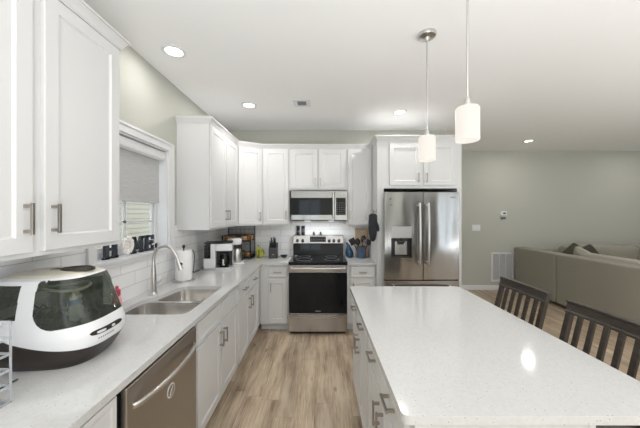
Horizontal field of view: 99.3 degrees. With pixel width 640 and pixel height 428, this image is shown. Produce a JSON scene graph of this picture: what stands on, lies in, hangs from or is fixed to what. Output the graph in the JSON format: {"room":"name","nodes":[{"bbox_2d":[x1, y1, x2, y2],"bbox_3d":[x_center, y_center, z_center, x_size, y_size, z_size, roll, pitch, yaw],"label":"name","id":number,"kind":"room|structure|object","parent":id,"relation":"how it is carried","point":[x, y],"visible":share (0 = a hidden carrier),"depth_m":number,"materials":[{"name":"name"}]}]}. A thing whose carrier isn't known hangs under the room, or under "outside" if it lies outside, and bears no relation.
{"room":"kitchen","nodes":[
{"label":"kitchen","id":0,"kind":"room"},
{"bbox_2d":[119,46,208,224],"bbox_3d":[-1.535,0.142,0.660,0.150,2.855,7.320,0,0,0],"label":"wall","id":1,"kind":"structure","parent":0,"point":[149,102],"depth_m":2.33,"materials":[{"name":"grey paint"}]},
{"bbox_2d":[0,0,34,261],"bbox_3d":[-1.267,-0.380,0.848,0.386,1.100,0.455,0,0,0],"label":"upper cabinet","id":2,"kind":"object","parent":1,"relation":"attached to","point":[17,205],"visible":1,"depth_m":0.99,"materials":[{"name":"white paint"}]},
{"bbox_2d":[34,0,118,255],"bbox_3d":[-1.267,-0.380,1.302,0.386,1.100,0.455,0,0,0],"label":"upper cabinet","id":3,"kind":"object","parent":1,"relation":"attached to","point":[76,69],"visible":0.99,"depth_m":1.23,"materials":[{"name":"white paint"}]},
{"bbox_2d":[58,0,130,50],"bbox_3d":[-1.276,-0.951,1.094,0.368,0.062,0.948,0,0,0],"label":"crown molding","id":4,"kind":"structure","parent":3,"relation":"on","point":[80,8],"depth_m":1.35,"materials":[{"name":"white paint"}]},
{"bbox_2d":[0,225,225,309],"bbox_3d":[-1.456,0.388,2.180,0.008,0.536,4.040,0,0,0],"label":"tile backsplash","id":5,"kind":"structure","parent":1,"relation":"attached to","point":[133,279],"depth_m":2.02,"materials":[{"name":"white tile"}]},
{"bbox_2d":[85,119,174,271],"bbox_3d":[-1.520,-0.147,2.185,0.180,1.055,1.000,0,0,0],"label":"window","id":6,"kind":"structure","parent":1,"relation":"in","point":[162,214],"depth_m":2.54,"materials":[{"name":"white paint"}]},
{"bbox_2d":[101,244,118,259],"bbox_3d":[-1.505,0.257,1.954,0.020,0.135,0.137,0,0,0],"label":"letter","id":7,"kind":"object","parent":6,"relation":"on","point":[114,248],"visible":0.61,"depth_m":1.94,"materials":[{"name":"grey paint"}]},
{"bbox_2d":[120,236,133,254],"bbox_3d":[-1.484,0.244,2.096,0.039,0.144,0.136,0,0,0],"label":"flower wreath","id":8,"kind":"object","parent":6,"relation":"on","point":[127,243],"visible":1,"depth_m":2.08,"materials":[{"name":"white plant"}]},
{"bbox_2d":[130,236,144,253],"bbox_3d":[-1.505,0.257,2.243,0.020,0.135,0.150,0,0,0],"label":"letter","id":9,"kind":"object","parent":6,"relation":"on","point":[139,244],"visible":0.91,"depth_m":2.25,"materials":[{"name":"grey paint"}]},
{"bbox_2d":[119,135,165,202],"bbox_3d":[-1.504,-0.338,2.185,0.078,0.485,0.818,0,0,0],"label":"roller shade","id":10,"kind":"object","parent":6,"relation":"attached to","point":[138,162],"visible":0.55,"depth_m":2.26,"materials":[{"name":"white fabric"}]},
{"bbox_2d":[144,234,153,250],"bbox_3d":[-1.505,0.257,2.392,0.020,0.135,0.120,0,0,0],"label":"letter","id":11,"kind":"object","parent":6,"relation":"on","point":[147,242],"visible":0.97,"depth_m":2.37,"materials":[{"name":"grey paint"}]},
{"bbox_2d":[177,123,228,229],"bbox_3d":[-1.267,-0.380,3.000,0.386,1.100,0.460,0,0,0],"label":"upper cabinet","id":12,"kind":"object","parent":1,"relation":"attached to","point":[201,148],"visible":1,"depth_m":2.77,"materials":[{"name":"white paint"}]},
{"bbox_2d":[175,116,371,148],"bbox_3d":[-0.519,-0.951,3.566,2.472,0.062,0.841,0,0,-31],"label":"crown molding","id":13,"kind":"structure","parent":12,"relation":"on","point":[179,119],"depth_m":3.81,"materials":[{"name":"white paint"}]},
{"bbox_2d":[225,137,237,227],"bbox_3d":[-1.267,-0.380,3.460,0.386,1.100,0.460,0,0,0],"label":"upper cabinet","id":14,"kind":"object","parent":1,"relation":"attached to","point":[231,148],"visible":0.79,"depth_m":3.44,"materials":[{"name":"white paint"}]},
{"bbox_2d":[237,146,262,225],"bbox_3d":[-1.137,-0.380,3.942,0.645,1.100,0.516,0,0,0],"label":"upper cabinet","id":15,"kind":"object","parent":1,"relation":"attached to","point":[250,160],"visible":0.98,"depth_m":3.77,"materials":[{"name":"white paint"}]},
{"bbox_2d":[228,130,446,143],"bbox_3d":[0.250,0.142,4.260,3.420,2.855,0.120,0,0,0],"label":"wall","id":16,"kind":"structure","parent":0,"point":[255,136],"depth_m":4.20,"materials":[{"name":"grey paint"}]},
{"bbox_2d":[263,149,291,224],"bbox_3d":[-0.625,-0.380,4.007,0.381,1.100,0.386,0,0,0],"label":"upper cabinet","id":17,"kind":"object","parent":16,"relation":"attached to","point":[276,192],"visible":0.99,"depth_m":3.86,"materials":[{"name":"white paint"}]},
{"bbox_2d":[226,221,367,255],"bbox_3d":[-0.355,0.378,4.196,2.194,0.556,0.008,0,0,0],"label":"tile backsplash","id":18,"kind":"structure","parent":16,"relation":"attached to","point":[283,234],"depth_m":4.19,"materials":[{"name":"white tile"}]},
{"bbox_2d":[289,149,345,190],"bbox_3d":[-0.029,-0.630,4.007,0.811,0.600,0.386,0,0,0],"label":"upper cabinet","id":19,"kind":"object","parent":16,"relation":"attached to","point":[309,169],"visible":1,"depth_m":3.86,"materials":[{"name":"white paint"}]},
{"bbox_2d":[291,191,346,220],"bbox_3d":[-0.012,-0.103,3.961,0.792,0.425,0.439,0,0,0],"label":"microwave","id":20,"kind":"object","parent":19,"relation":"attached to","point":[305,205],"visible":1,"depth_m":3.79,"materials":[{"name":"silver metal"}]},
{"bbox_2d":[344,149,371,224],"bbox_3d":[0.559,-0.380,4.007,0.365,1.100,0.386,0,0,0],"label":"upper cabinet","id":21,"kind":"object","parent":16,"relation":"attached to","point":[358,161],"visible":0.99,"depth_m":3.86,"materials":[{"name":"white paint"}]},
{"bbox_2d":[369,135,454,146],"bbox_3d":[1.287,-0.975,3.839,1.166,0.062,0.714,0,0,0],"label":"crown molding","id":22,"kind":"structure","parent":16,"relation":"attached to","point":[375,138],"depth_m":3.50,"materials":[{"name":"white paint"}]},
{"bbox_2d":[83,0,639,150],"bbox_3d":[3.020,-1.335,1.300,9.460,0.100,8.900,0,0,0],"label":"ceiling","id":23,"kind":"structure","parent":0,"point":[561,75],"depth_m":2.28,"materials":[{"name":"white paint"}]},
{"bbox_2d":[161,44,185,57],"bbox_3d":[-1.154,-1.280,2.150,0.176,0.010,0.176,0,0,0],"label":"recessed light","id":24,"kind":"object","parent":23,"relation":"in","point":[174,51],"visible":1,"depth_m":2.14,"materials":[{"name":"white paint"}]},
{"bbox_2d":[241,102,256,107],"bbox_3d":[-0.840,-1.280,3.220,0.176,0.010,0.176,0,0,0],"label":"recessed light","id":25,"kind":"object","parent":23,"relation":"in","point":[244,104],"visible":1,"depth_m":3.21,"materials":[{"name":"white"}]},
{"bbox_2d":[292,99,310,106],"bbox_3d":[-0.210,-1.280,3.160,0.200,0.011,0.200,0,0,0],"label":"ceiling vent","id":26,"kind":"object","parent":23,"relation":"in","point":[297,102],"visible":1,"depth_m":3.14,"materials":[{"name":"white paint"}]},
{"bbox_2d":[393,109,406,114],"bbox_3d":[1.010,-1.280,3.440,0.176,0.010,0.176,0,0,0],"label":"recessed light","id":27,"kind":"object","parent":23,"relation":"in","point":[400,111],"visible":1,"depth_m":3.43,"materials":[{"name":"white"}]},
{"bbox_2d":[418,28,436,161],"bbox_3d":[0.766,-0.831,1.947,0.128,0.909,0.128,0,0,0],"label":"pendant light","id":28,"kind":"object","parent":23,"relation":"hanging from","point":[426,142],"visible":1,"depth_m":1.92,"materials":[{"name":"white glass"}]},
{"bbox_2d":[455,0,479,143],"bbox_3d":[0.766,-0.831,1.413,0.128,0.909,0.128,0,0,0],"label":"pendant light","id":29,"kind":"object","parent":23,"relation":"hanging from","point":[467,116],"visible":1,"depth_m":1.38,"materials":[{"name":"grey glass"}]},
{"bbox_2d":[464,96,471,104],"bbox_3d":[0.766,-0.576,1.413,0.044,0.059,0.044,0,0,0],"label":"socket","id":30,"kind":"object","parent":29,"relation":"attached to","point":[467,100],"depth_m":1.40,"materials":[{"name":"grey metal"}]},
{"bbox_2d":[205,290,639,427],"bbox_3d":[3.020,1.620,1.300,9.460,0.100,8.900,0,0,0],"label":"floor","id":31,"kind":"structure","parent":0,"point":[283,379],"depth_m":2.62,"materials":[{"name":"brown wood"}]},
{"bbox_2d":[80,396,116,427],"bbox_3d":[-1.099,1.129,0.613,0.711,0.882,0.905,0,0,0],"label":"base cabinet","id":32,"kind":"object","parent":31,"relation":"on","point":[106,417],"visible":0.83,"depth_m":0.99,"materials":[{"name":"white paint"}]},
{"bbox_2d":[0,256,291,427],"bbox_3d":[-0.934,0.671,2.176,1.036,0.030,4.032,0,0,0],"label":"countertop","id":33,"kind":"structure","parent":32,"relation":"on","point":[68,397],"depth_m":1.15,"materials":[{"name":"white stone"}]},
{"bbox_2d":[0,378,17,388],"bbox_3d":[-1.285,0.456,1.034,0.196,0.400,0.073,0,0,0],"label":"wire stand","id":34,"kind":"object","parent":33,"relation":"on","point":[17,378],"visible":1,"depth_m":1.04,"materials":[{"name":"metal"}]},
{"bbox_2d":[0,265,124,371],"bbox_3d":[-1.210,0.454,1.272,0.481,0.404,0.350,0,0,-5],"label":"countertop appliance","id":35,"kind":"object","parent":33,"relation":"on","point":[37,335],"visible":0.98,"depth_m":1.17,"materials":[{"name":"white plastic"}]},
{"bbox_2d":[66,287,81,315],"bbox_3d":[-1.150,0.412,1.274,0.054,0.130,0.058,0,0,6],"label":"baby bottle","id":36,"kind":"object","parent":35,"relation":"on","point":[71,310],"visible":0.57,"depth_m":1.26,"materials":[{"name":"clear plastic"}]},
{"bbox_2d":[67,292,83,321],"bbox_3d":[-1.090,0.413,1.214,0.054,0.130,0.060,0,0,6],"label":"baby bottle","id":37,"kind":"object","parent":35,"relation":"on","point":[74,299],"visible":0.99,"depth_m":1.20,"materials":[{"name":"clear plastic"}]},
{"bbox_2d":[111,286,121,303],"bbox_3d":[-1.310,0.562,1.755,0.058,0.188,0.040,0,0,-20],"label":"soap bottle","id":38,"kind":"object","parent":33,"relation":"on","point":[115,300],"visible":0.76,"depth_m":1.74,"materials":[{"name":"pink plastic"}]},
{"bbox_2d":[149,245,182,295],"bbox_3d":[-1.246,0.454,2.252,0.270,0.405,0.155,0,0,0],"label":"faucet","id":39,"kind":"object","parent":33,"relation":"on","point":[153,278],"visible":1,"depth_m":2.19,"materials":[{"name":"grey metal"}]},
{"bbox_2d":[125,290,217,314],"bbox_3d":[-1.110,0.789,2.115,0.540,0.206,0.770,0,0,0],"label":"sink","id":40,"kind":"object","parent":33,"relation":"in","point":[184,301],"visible":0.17,"depth_m":2.09,"materials":[{"name":"silver metal"}]},
{"bbox_2d":[173,245,193,282],"bbox_3d":[-1.325,0.480,2.645,0.184,0.352,0.184,0,0,0],"label":"paper towel holder","id":41,"kind":"object","parent":33,"relation":"on","point":[183,246],"visible":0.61,"depth_m":2.60,"materials":[{"name":"grey metal"}]},
{"bbox_2d":[175,249,191,280],"bbox_3d":[-1.325,0.499,2.645,0.147,0.280,0.147,0,0,0],"label":"paper towel roll","id":42,"kind":"object","parent":41,"relation":"on","point":[185,257],"visible":0.93,"depth_m":2.59,"materials":[{"name":"white paper"}]},
{"bbox_2d":[203,240,233,269],"bbox_3d":[-1.213,0.497,3.271,0.330,0.318,0.259,0,0,-14],"label":"coffee maker","id":43,"kind":"object","parent":33,"relation":"on","point":[218,255],"visible":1,"depth_m":3.18,"materials":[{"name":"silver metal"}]},
{"bbox_2d":[227,238,244,264],"bbox_3d":[-1.129,0.492,3.617,0.216,0.327,0.256,0,0,-28],"label":"espresso machine","id":44,"kind":"object","parent":33,"relation":"on","point":[237,242],"visible":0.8,"depth_m":3.53,"materials":[{"name":"white plastic"}]},
{"bbox_2d":[222,226,254,258],"bbox_3d":[-1.200,0.418,4.037,0.412,0.475,0.287,0,0,0],"label":"fruit stand","id":45,"kind":"object","parent":33,"relation":"on","point":[231,229],"visible":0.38,"depth_m":4.17,"materials":[{"name":"black metal"}]},
{"bbox_2d":[256,245,263,256],"bbox_3d":[-0.895,0.561,4.065,0.124,0.182,0.137,0,0,-10],"label":"banana bunch","id":46,"kind":"object","parent":33,"relation":"on","point":[259,251],"visible":1,"depth_m":4.02,"materials":[{"name":"yellow food"}]},
{"bbox_2d":[269,242,277,257],"bbox_3d":[-0.693,0.546,4.049,0.125,0.219,0.171,0,0,-4],"label":"knife block","id":47,"kind":"object","parent":33,"relation":"on","point":[273,251],"visible":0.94,"depth_m":3.97,"materials":[{"name":"grey wood"}]},
{"bbox_2d":[116,326,195,427],"bbox_3d":[-1.048,1.133,1.393,0.664,0.875,0.616,0,0,0],"label":"dishwasher","id":48,"kind":"object","parent":31,"relation":"on","point":[163,395],"visible":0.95,"depth_m":1.35,"materials":[{"name":"silver metal"}]},
{"bbox_2d":[116,391,120,427],"bbox_3d":[-1.090,1.083,1.393,0.580,0.775,0.616,0,0,0],"label":"tub","id":49,"kind":"object","parent":48,"relation":"in","point":[118,395],"depth_m":1.09,"materials":[{"name":"black plastic"}]},
{"bbox_2d":[194,288,237,427],"bbox_3d":[-1.099,1.129,2.160,0.711,0.882,0.880,0,0,0],"label":"base cabinet","id":50,"kind":"object","parent":31,"relation":"on","point":[217,331],"visible":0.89,"depth_m":2.03,"materials":[{"name":"white paint"}]},
{"bbox_2d":[236,277,251,364],"bbox_3d":[-1.099,1.129,2.808,0.711,0.882,0.415,0,0,0],"label":"base cabinet","id":51,"kind":"object","parent":31,"relation":"on","point":[243,288],"visible":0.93,"depth_m":2.79,"materials":[{"name":"white paint"}]},
{"bbox_2d":[248,267,259,343],"bbox_3d":[-1.099,1.129,3.317,0.711,0.882,0.605,0,0,0],"label":"base cabinet","id":52,"kind":"object","parent":31,"relation":"on","point":[254,279],"visible":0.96,"depth_m":3.26,"materials":[{"name":"white paint"}]},
{"bbox_2d":[260,265,288,328],"bbox_3d":[-0.606,1.129,3.880,0.378,0.882,0.631,0,0,0],"label":"base cabinet","id":53,"kind":"object","parent":31,"relation":"on","point":[274,279],"visible":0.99,"depth_m":3.61,"materials":[{"name":"white paint"}]},
{"bbox_2d":[288,235,347,332],"bbox_3d":[-0.026,0.948,3.808,0.764,1.245,0.729,0,0,0],"label":"range","id":54,"kind":"object","parent":31,"relation":"on","point":[318,264],"visible":1,"depth_m":3.51,"materials":[{"name":"silver metal"}]},
{"bbox_2d":[296,226,299,234],"bbox_3d":[-0.335,0.256,4.165,0.051,0.137,0.051,0,0,0],"label":"spice jar","id":55,"kind":"object","parent":54,"relation":"on","point":[297,227],"visible":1,"depth_m":4.14,"materials":[{"name":"black plastic"}]},
{"bbox_2d":[301,226,304,234],"bbox_3d":[-0.258,0.256,4.165,0.051,0.137,0.051,0,0,0],"label":"spice jar","id":56,"kind":"object","parent":54,"relation":"on","point":[302,227],"visible":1,"depth_m":4.14,"materials":[{"name":"black plastic"}]},
{"bbox_2d":[288,255,347,264],"bbox_3d":[-0.026,0.645,3.812,0.764,0.040,0.615,0,0,0],"label":"cooktop","id":57,"kind":"object","parent":54,"relation":"in","point":[295,259],"depth_m":3.62,"materials":[{"name":"black glass"}]},
{"bbox_2d":[350,299,367,427],"bbox_3d":[0.571,1.129,2.040,0.634,0.882,0.750,0,0,0],"label":"base cabinet","id":58,"kind":"object","parent":31,"relation":"on","point":[360,337],"visible":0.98,"depth_m":1.95,"materials":[{"name":"white paint"}]},
{"bbox_2d":[347,265,375,328],"bbox_3d":[0.551,1.129,3.880,0.378,0.882,0.631,0,0,0],"label":"base cabinet","id":59,"kind":"object","parent":31,"relation":"on","point":[357,275],"visible":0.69,"depth_m":3.60,"materials":[{"name":"white paint"}]},
{"bbox_2d":[344,256,375,264],"bbox_3d":[0.550,0.671,3.891,0.384,0.030,0.602,0,0,0],"label":"countertop","id":60,"kind":"structure","parent":59,"relation":"on","point":[354,260],"depth_m":3.72,"materials":[{"name":"white stone"}]},
{"bbox_2d":[345,242,353,257],"bbox_3d":[0.441,0.542,4.060,0.126,0.228,0.124,0,0,0],"label":"pitcher","id":61,"kind":"object","parent":60,"relation":"on","point":[349,253],"visible":1,"depth_m":4.02,"materials":[{"name":"blue ceramic"}]},
{"bbox_2d":[356,246,365,257],"bbox_3d":[0.612,0.574,4.035,0.146,0.165,0.146,0,0,0],"label":"utensil crock","id":62,"kind":"object","parent":60,"relation":"on","point":[361,251],"visible":0.98,"depth_m":3.98,"materials":[{"name":"blue ceramic"}]},
{"bbox_2d":[349,237,356,249],"bbox_3d":[0.506,0.490,4.001,0.180,0.285,0.017,0,0,-7],"label":"spatula","id":63,"kind":"object","parent":62,"relation":"in","point":[352,241],"visible":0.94,"depth_m":4.00,"materials":[{"name":"black plastic"}]},
{"bbox_2d":[361,236,365,246],"bbox_3d":[0.646,0.480,4.059,0.080,0.302,0.024,0,0,-4],"label":"serving spoon","id":64,"kind":"object","parent":62,"relation":"in","point":[363,238],"visible":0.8,"depth_m":4.05,"materials":[{"name":"black plastic"}]},
{"bbox_2d":[365,239,370,247],"bbox_3d":[0.692,0.505,3.989,0.129,0.253,0.059,0,0,8],"label":"ladle","id":65,"kind":"object","parent":62,"relation":"in","point":[367,240],"visible":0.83,"depth_m":3.97,"materials":[{"name":"black plastic"}]},
{"bbox_2d":[355,228,367,256],"bbox_3d":[0.637,0.441,4.166,0.195,0.430,0.040,0,0,0],"label":"cutting board","id":66,"kind":"object","parent":60,"relation":"on","point":[358,234],"visible":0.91,"depth_m":4.16,"materials":[{"name":"brown wood"}]},
{"bbox_2d":[365,338,412,427],"bbox_3d":[0.571,1.129,1.290,0.634,0.882,0.750,0,0,0],"label":"base cabinet","id":67,"kind":"object","parent":31,"relation":"on","point":[382,411],"visible":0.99,"depth_m":1.32,"materials":[{"name":"white paint"}]},
{"bbox_2d":[350,286,639,424],"bbox_3d":[0.759,0.671,1.665,0.982,0.030,1.570,0,0,0],"label":"countertop","id":68,"kind":"structure","parent":67,"relation":"on","point":[446,355],"depth_m":1.16,"materials":[{"name":"white stone"}]},
{"bbox_2d":[368,141,461,287],"bbox_3d":[1.287,0.307,3.831,1.090,2.525,0.734,0,0,0],"label":"refrigerator surround","id":69,"kind":"object","parent":31,"relation":"on","point":[396,167],"visible":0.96,"depth_m":3.52,"materials":[{"name":"white paint"}]},
{"bbox_2d":[384,192,458,286],"bbox_3d":[1.288,0.651,3.739,0.955,1.838,0.842,0,0,0],"label":"refrigerator","id":70,"kind":"object","parent":31,"relation":"on","point":[421,229],"visible":0.66,"depth_m":3.40,"materials":[{"name":"silver metal"}]},
{"bbox_2d":[413,425,595,427],"bbox_3d":[0.610,1.128,1.655,0.596,0.884,1.520,0,0,0],"label":"panel","id":71,"kind":"object","parent":31,"relation":"on","point":[414,426],"visible":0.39,"depth_m":0.90,"materials":[{"name":"white paint"}]},
{"bbox_2d":[494,277,551,329],"bbox_3d":[1.232,1.038,1.965,0.529,1.064,0.450,0,0,0],"label":"counter stool","id":72,"kind":"object","parent":31,"relation":"on","point":[537,294],"visible":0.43,"depth_m":1.91,"materials":[{"name":"brown wood"}]},
{"bbox_2d":[515,243,639,322],"bbox_3d":[5.640,1.072,3.935,3.320,0.997,3.270,0,0,0],"label":"sectional sofa","id":73,"kind":"object","parent":31,"relation":"on","point":[608,280],"visible":0.89,"depth_m":4.20,"materials":[{"name":"beige fabric"}]},
{"bbox_2d":[562,243,577,254],"bbox_3d":[4.520,0.770,4.860,0.501,0.499,0.151,0,0,0],"label":"throw pillow","id":74,"kind":"object","parent":73,"relation":"on","point":[570,249],"visible":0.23,"depth_m":4.81,"materials":[{"name":"grey fabric"}]},
{"bbox_2d":[558,244,601,253],"bbox_3d":[4.950,0.840,5.190,0.759,0.525,0.256,0,0,0],"label":"cushion","id":75,"kind":"object","parent":73,"relation":"on","point":[598,247],"depth_m":5.11,"materials":[{"name":"beige fabric"}]},
{"bbox_2d":[573,246,592,255],"bbox_3d":[4.300,0.770,4.400,0.186,0.457,0.480,0,0,0],"label":"throw pillow","id":76,"kind":"object","parent":73,"relation":"on","point":[578,250],"visible":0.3,"depth_m":4.41,"materials":[{"name":"beige fabric"}]},
{"bbox_2d":[582,244,598,253],"bbox_3d":[4.900,0.810,5.000,0.496,0.495,0.147,0,0,21],"label":"throw pillow","id":77,"kind":"object","parent":73,"relation":"on","point":[590,248],"visible":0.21,"depth_m":4.93,"materials":[{"name":"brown fabric"}]},
{"bbox_2d":[573,253,639,265],"bbox_3d":[4.310,0.890,4.070,0.230,0.526,1.000,0,0,0],"label":"cushion","id":78,"kind":"object","parent":73,"relation":"on","point":[597,256],"depth_m":3.92,"materials":[{"name":"beige fabric"}]},
{"bbox_2d":[597,243,638,259],"bbox_3d":[5.620,0.840,5.190,0.755,0.534,0.256,0,0,0],"label":"cushion","id":79,"kind":"object","parent":73,"relation":"on","point":[618,250],"depth_m":5.07,"materials":[{"name":"beige fabric"}]},
{"bbox_2d":[635,245,639,259],"bbox_3d":[6.380,0.840,5.190,0.749,0.524,0.256,0,0,0],"label":"cushion","id":80,"kind":"object","parent":73,"relation":"on","point":[638,257],"depth_m":5.13,"materials":[{"name":"beige fabric"}]},
{"bbox_2d":[559,300,639,427],"bbox_3d":[1.232,1.038,1.375,0.529,1.064,0.450,0,0,0],"label":"counter stool","id":81,"kind":"object","parent":31,"relation":"on","point":[625,327],"visible":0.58,"depth_m":1.37,"materials":[{"name":"brown wood"}]},
{"bbox_2d":[462,151,639,284],"bbox_3d":[4.720,0.142,5.660,5.760,2.855,0.120,0,0,0],"label":"wall","id":82,"kind":"structure","parent":0,"point":[550,199],"depth_m":5.60,"materials":[{"name":"grey paint"}]},
{"bbox_2d":[472,225,479,230],"bbox_3d":[3.215,0.292,5.595,0.170,0.125,0.010,0,0,0],"label":"light switch","id":83,"kind":"object","parent":82,"relation":"attached to","point":[474,227],"visible":1,"depth_m":5.59,"materials":[{"name":"white paint"}]},
{"bbox_2d":[462,285,509,289],"bbox_3d":[4.780,1.522,5.593,5.640,0.095,0.015,0,0,0],"label":"baseboard","id":84,"kind":"structure","parent":82,"relation":"attached to","point":[466,287],"depth_m":5.59,"materials":[{"name":"white paint"}]},
{"bbox_2d":[491,252,514,281],"bbox_3d":[3.820,1.100,5.594,0.600,0.600,0.012,0,0,0],"label":"air vent","id":85,"kind":"object","parent":82,"relation":"in","point":[502,263],"visible":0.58,"depth_m":5.59,"materials":[{"name":"white metal"}]},
{"label":"outside","id":86,"kind":"structure","parent":0,"visible":0},
{"bbox_3d":[-5.360,2.120,3.000,7.280,0.100,14.000,0,0,0],"label":"ground","id":87,"kind":"structure","parent":86,"visible":0},
{"bbox_2d":[97,201,149,248],"bbox_3d":[-6.375,-0.180,4.000,4.450,4.500,12.400,0,0,0],"label":"neighbor house","id":88,"kind":"structure","parent":87,"relation":"on","point":[134,210],"depth_m":6.47,"materials":[{"name":"white plastic"}]},
{"bbox_3d":[0.717,-0.030,3.545,0.050,0.060,0.024,0,0,0],"label":"wall hook","id":89,"kind":"object","parent":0,"visible":0},
{"bbox_2d":[368,213,379,241],"bbox_3d":[0.694,0.167,3.501,0.161,0.391,0.051,0,0,42],"label":"oven mitt","id":90,"kind":"object","parent":89,"relation":"hanging from","point":[373,224],"visible":1,"depth_m":3.49,"materials":[{"name":"grey fabric"}]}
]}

